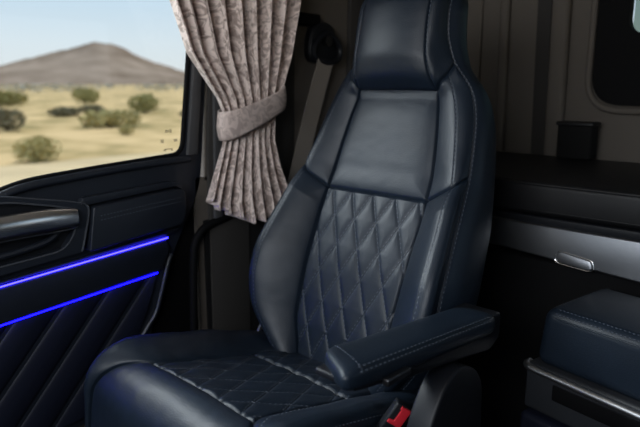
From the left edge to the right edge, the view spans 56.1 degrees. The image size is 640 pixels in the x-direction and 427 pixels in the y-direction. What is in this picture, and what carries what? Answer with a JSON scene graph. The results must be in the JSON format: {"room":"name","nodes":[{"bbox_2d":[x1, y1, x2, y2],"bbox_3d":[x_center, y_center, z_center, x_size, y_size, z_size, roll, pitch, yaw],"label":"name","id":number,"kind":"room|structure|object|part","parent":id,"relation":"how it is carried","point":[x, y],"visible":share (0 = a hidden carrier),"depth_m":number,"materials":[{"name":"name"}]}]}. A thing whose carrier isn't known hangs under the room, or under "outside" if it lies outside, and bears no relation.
{"room":"vehicle interior","nodes":[
{"label":"vehicle interior","id":0,"kind":"room"},
{"bbox_2d":[78,0,347,426],"bbox_3d":[-0.585,-0.027,1.588,0.080,1.780,2.980,11,17,42],"label":"pillar","id":1,"kind":"structure","parent":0,"point":[332,12],"depth_m":2.01,"materials":[{"name":"grey plastic"}]},
{"bbox_2d":[0,53,204,426],"bbox_3d":[-0.798,-0.037,1.291,0.101,1.306,1.449,11,17,42],"label":"door","id":2,"kind":"structure","parent":1,"relation":"in","point":[93,258],"depth_m":1.54,"materials":[{"name":"black plastic"}]},
{"bbox_3d":[-0.749,0.048,1.316,0.038,0.074,0.448,11,17,42],"label":"grab handle","id":3,"kind":"part","parent":2,"relation":"part of","materials":[{"name":"silver metal"}]},
{"bbox_3d":[-0.719,0.395,1.471,0.012,0.345,0.800,11,17,42],"label":"quilted panel","id":4,"kind":"part","parent":2,"relation":"part of","materials":[{"name":"black leather"}]},
{"bbox_3d":[-0.713,0.205,1.435,0.024,0.147,0.815,11,17,42],"label":"panel","id":5,"kind":"part","parent":2,"relation":"part of","materials":[{"name":"black plastic"}]},
{"bbox_3d":[-0.354,-0.475,1.698,0.042,0.610,0.108,11,17,42],"label":"pillar trim","id":6,"kind":"part","parent":2,"relation":"part of","materials":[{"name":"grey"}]},
{"bbox_2d":[189,214,233,330],"bbox_3d":[-0.335,0.260,1.858,0.050,0.519,0.191,11,17,42],"label":"grab bar","id":7,"kind":"object","parent":1,"relation":"attached to","point":[193,257],"visible":0.62,"depth_m":1.78,"materials":[{"name":"black plastic"}]},
{"bbox_2d":[212,92,222,217],"bbox_3d":[-0.300,-0.467,1.729,0.023,0.980,0.063,11,17,42],"label":"trim","id":8,"kind":"structure","parent":1,"relation":"attached to","point":[217,144],"depth_m":1.76,"materials":[{"name":"grey plastic"}]},
{"bbox_2d":[206,85,249,329],"bbox_3d":[-0.279,-0.082,1.843,0.013,1.780,0.180,11,17,42],"label":"trim","id":9,"kind":"structure","parent":1,"relation":"attached to","point":[229,240],"depth_m":1.88,"materials":[{"name":"grey plastic"}]},
{"bbox_2d":[203,217,267,330],"bbox_3d":[0.026,0.317,2.268,0.010,0.780,1.100,11,17,42],"label":"trim","id":10,"kind":"structure","parent":1,"relation":"attached to","point":[254,229],"depth_m":1.86,"materials":[{"name":"black plastic"}]},
{"bbox_2d":[275,42,294,182],"bbox_3d":[-0.155,-0.111,1.978,0.006,1.780,0.230,11,17,42],"label":"trim","id":11,"kind":"structure","parent":1,"relation":"attached to","point":[284,124],"depth_m":1.98,"materials":[{"name":"grey plastic"}]},
{"bbox_2d":[297,12,319,25],"bbox_3d":[-0.051,-0.634,1.960,0.031,0.040,0.130,11,17,42],"label":"trim","id":12,"kind":"structure","parent":1,"relation":"attached to","point":[305,19],"depth_m":1.96,"materials":[{"name":"black plastic"}]},
{"bbox_2d":[287,22,342,185],"bbox_3d":[-0.050,-0.118,2.051,0.062,1.041,0.340,11,17,42],"label":"belt","id":13,"kind":"object","parent":1,"relation":"attached to","point":[321,44],"visible":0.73,"depth_m":2.00,"materials":[{"name":"grey fabric"}]},
{"bbox_2d":[346,0,363,75],"bbox_3d":[0.126,-0.173,2.262,0.021,1.780,0.120,11,17,42],"label":"trim","id":14,"kind":"structure","parent":1,"relation":"attached to","point":[353,6],"depth_m":2.14,"materials":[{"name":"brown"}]},
{"bbox_2d":[374,418,408,426],"bbox_3d":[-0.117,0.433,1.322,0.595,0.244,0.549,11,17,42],"label":"seat belt buckle","id":15,"kind":"object","parent":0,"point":[378,422],"depth_m":1.13,"materials":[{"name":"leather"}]},
{"bbox_2d":[480,0,639,162],"bbox_3d":[1.311,-0.072,1.798,2.400,1.780,0.080,11,17,42],"label":"wall","id":16,"kind":"structure","parent":0,"point":[618,139],"depth_m":2.15,"materials":[{"name":"grey"}]},
{"bbox_2d":[467,0,483,81],"bbox_3d":[0.509,-0.216,2.462,0.280,1.780,0.020,11,17,42],"label":"trim","id":17,"kind":"structure","parent":16,"relation":"attached to","point":[475,7],"depth_m":2.27,"materials":[{"name":"grey"}]},
{"bbox_2d":[495,0,510,151],"bbox_3d":[0.683,-0.180,2.296,0.065,1.780,0.030,11,17,42],"label":"trim","id":18,"kind":"structure","parent":16,"relation":"attached to","point":[505,13],"depth_m":2.21,"materials":[{"name":"grey plastic"}]},
{"bbox_2d":[531,0,552,154],"bbox_3d":[0.797,-0.161,2.208,0.095,1.780,0.006,11,17,42],"label":"trim","id":19,"kind":"structure","parent":16,"relation":"attached to","point":[544,15],"depth_m":2.14,"materials":[{"name":"grey"}]},
{"bbox_2d":[543,0,571,155],"bbox_3d":[0.830,-0.149,2.152,0.097,1.780,0.045,11,17,42],"label":"trim","id":20,"kind":"structure","parent":16,"relation":"attached to","point":[561,9],"depth_m":2.06,"materials":[{"name":"grey"}]},
{"bbox_2d":[585,0,639,114],"bbox_3d":[1.379,-0.579,1.564,1.291,0.667,0.056,11,17,42],"label":"window","id":21,"kind":"structure","parent":16,"relation":"in","point":[616,67],"depth_m":1.95,"materials":[{"name":"grey plastic"}]},
{"bbox_3d":[0.448,-0.776,0.699,2.560,0.060,3.350,11,17,42],"label":"ceiling","id":22,"kind":"structure","parent":0,"visible":0},
{"bbox_3d":[-0.208,-0.916,1.644,0.040,0.065,0.850,11,17,42],"label":"rail","id":23,"kind":"object","parent":22,"relation":"attached to","visible":0},
{"bbox_2d":[170,0,300,223],"bbox_3d":[-0.238,-0.420,1.702,0.099,0.927,0.568,11,17,42],"label":"curtain","id":24,"kind":"object","parent":23,"relation":"hanging from","point":[242,50],"visible":0.98,"depth_m":1.73,"materials":[{"name":"fabric"}]},
{"bbox_3d":[0.322,1.051,0.956,2.560,0.060,2.980,11,17,42],"label":"floor","id":25,"kind":"structure","parent":0,"visible":0},
{"bbox_2d":[84,0,499,426],"bbox_3d":[0.023,0.200,1.346,0.703,1.440,0.898,11,17,42],"label":"seat","id":26,"kind":"object","parent":25,"relation":"on","point":[366,271],"visible":1,"depth_m":1.38,"materials":[{"name":"blue leather"}]},
{"bbox_3d":[0.079,0.182,1.483,0.311,0.445,0.181,11,17,42],"label":"quilted panel","id":27,"kind":"part","parent":26,"relation":"part of","materials":[{"name":"blue leather"}]},
{"bbox_3d":[0.165,-0.177,1.499,0.310,0.257,0.092,11,17,42],"label":"panel","id":28,"kind":"part","parent":26,"relation":"part of","materials":[{"name":"blue leather"}]},
{"bbox_3d":[0.122,0.257,0.948,0.012,0.012,0.062,11,17,42],"label":"tilt lever","id":29,"kind":"part","parent":26,"relation":"part of","materials":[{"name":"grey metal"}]},
{"bbox_3d":[0.181,0.255,1.093,0.082,0.091,0.470,11,17,42],"label":"armrest","id":30,"kind":"part","parent":26,"relation":"part of","materials":[{"name":"blue leather"}]},
{"bbox_2d":[456,208,639,426],"bbox_3d":[1.055,0.436,1.620,2.350,0.862,0.660,11,17,42],"label":"storage cabinet","id":31,"kind":"object","parent":25,"relation":"on","point":[535,264],"visible":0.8,"depth_m":1.62,"materials":[{"name":"black plastic"}]},
{"bbox_3d":[1.102,0.171,1.141,1.660,0.107,0.119,11,17,42],"label":"rail","id":32,"kind":"part","parent":31,"relation":"part of","materials":[{"name":"silver metal"}]},
{"bbox_2d":[493,151,639,229],"bbox_3d":[1.057,-0.030,1.520,2.330,0.088,0.616,11,17,42],"label":"mattress","id":33,"kind":"object","parent":31,"relation":"on","point":[607,192],"visible":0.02,"depth_m":1.57,"materials":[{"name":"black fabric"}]},
{"bbox_2d":[556,120,600,159],"bbox_3d":[0.861,-0.245,2.011,0.123,0.124,0.075,11,17,42],"label":"pouch","id":34,"kind":"object","parent":33,"relation":"on","point":[577,140],"visible":1,"depth_m":1.98,"materials":[{"name":"black fabric"}]},
{"bbox_3d":[0.861,-0.299,2.000,0.123,0.014,0.075,11,17,42],"label":"box lid","id":35,"kind":"part","parent":34,"relation":"part of","materials":[{"name":"black plastic"}]},
{"bbox_2d":[520,289,639,426],"bbox_3d":[0.752,0.595,1.196,0.281,0.730,0.671,-9,15,-36],"label":"storage unit","id":36,"kind":"object","parent":25,"relation":"on","point":[586,373],"visible":1,"depth_m":1.24,"materials":[{"name":"blue leather"}]},
{"bbox_3d":[0.757,0.570,1.194,0.268,0.180,0.670,-9,15,-36],"label":"drawer","id":37,"kind":"part","parent":36,"relation":"part of","materials":[{"name":"blue leather"}]},
{"label":"outside","id":38,"kind":"structure","parent":0,"visible":0},
{"bbox_2d":[0,84,183,165],"bbox_3d":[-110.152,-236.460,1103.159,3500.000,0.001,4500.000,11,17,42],"label":"ground","id":39,"kind":"structure","parent":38,"point":[159,131],"depth_m":34.11,"materials":[{"name":"beige sand"}]},
{"bbox_2d":[0,108,26,130],"bbox_3d":[-16.910,-5.070,32.238,2.249,1.395,2.207,-4,13,-17],"label":"shrub","id":40,"kind":"object","parent":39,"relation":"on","point":[6,116],"visible":0.99,"depth_m":31.92,"materials":[{"name":"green plant"}]},
{"bbox_2d":[0,90,28,106],"bbox_3d":[-35.504,-12.957,67.256,5.001,2.066,3.629,2,12,10],"label":"shrub","id":41,"kind":"object","parent":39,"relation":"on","point":[10,98],"visible":1,"depth_m":66.58,"materials":[{"name":"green plant"}]},
{"bbox_2d":[11,134,62,161],"bbox_3d":[-9.306,-2.108,19.621,1.519,0.939,1.652,1,12,5],"label":"shrub","id":42,"kind":"object","parent":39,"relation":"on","point":[37,146],"visible":0.99,"depth_m":19.44,"materials":[{"name":"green plant"}]},
{"bbox_2d":[46,105,82,116],"bbox_3d":[-19.849,-7.903,46.475,2.772,0.954,2.967,-3,13,-15],"label":"shrub","id":43,"kind":"object","parent":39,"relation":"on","point":[60,111],"visible":1,"depth_m":45.82,"materials":[{"name":"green plant"}]},
{"bbox_2d":[73,91,99,103],"bbox_3d":[-29.772,-14.773,76.373,3.079,1.703,3.448,1,12,3],"label":"shrub","id":44,"kind":"object","parent":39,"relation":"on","point":[90,96],"visible":0.98,"depth_m":75.61,"materials":[{"name":"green plant"}]},
{"bbox_2d":[0,82,183,91],"bbox_3d":[-127.204,-94.012,442.738,476.670,5.669,355.702,11,17,42],"label":"scrub","id":45,"kind":"object","parent":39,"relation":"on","point":[23,87],"visible":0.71,"depth_m":243.31,"materials":[{"name":"grey"}]},
{"bbox_2d":[79,104,106,112],"bbox_3d":[-19.863,-9.070,52.025,2.656,0.865,2.554,11,17,42],"label":"shrub","id":46,"kind":"object","parent":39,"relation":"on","point":[84,108],"visible":0.75,"depth_m":51.66,"materials":[{"name":"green plant"}]},
{"bbox_2d":[76,108,142,127],"bbox_3d":[-12.214,-5.492,34.816,3.292,1.175,3.148,4,13,16],"label":"shrub","id":47,"kind":"object","parent":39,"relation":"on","point":[103,118],"visible":0.98,"depth_m":34.49,"materials":[{"name":"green plant"}]},
{"bbox_2d":[118,125,134,134],"bbox_3d":[-9.646,-4.123,29.806,0.901,0.551,0.813,11,17,42],"label":"shrub","id":48,"kind":"object","parent":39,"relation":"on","point":[127,130],"visible":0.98,"depth_m":29.70,"materials":[{"name":"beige plant"}]},
{"bbox_2d":[126,93,160,112],"bbox_3d":[-15.350,-9.554,51.895,2.603,1.860,3.479,3,13,13],"label":"shrub","id":49,"kind":"object","parent":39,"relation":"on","point":[146,102],"visible":0.99,"depth_m":51.26,"materials":[{"name":"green plant"}]},
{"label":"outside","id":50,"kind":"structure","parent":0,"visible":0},
{"bbox_2d":[0,42,184,84],"bbox_3d":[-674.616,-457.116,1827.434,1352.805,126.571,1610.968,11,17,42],"label":"hill","id":51,"kind":"structure","parent":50,"point":[93,62],"depth_m":1626.80,"materials":[{"name":"stone"}]},
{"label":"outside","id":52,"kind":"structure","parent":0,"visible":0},
{"bbox_2d":[0,150,176,186],"bbox_3d":[11.419,-3.710,28.873,16.858,0.001,118.000,11,17,42],"label":"dirt road","id":53,"kind":"structure","parent":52,"point":[12,173],"depth_m":18.40,"materials":[{"name":"beige sand"}]}
]}

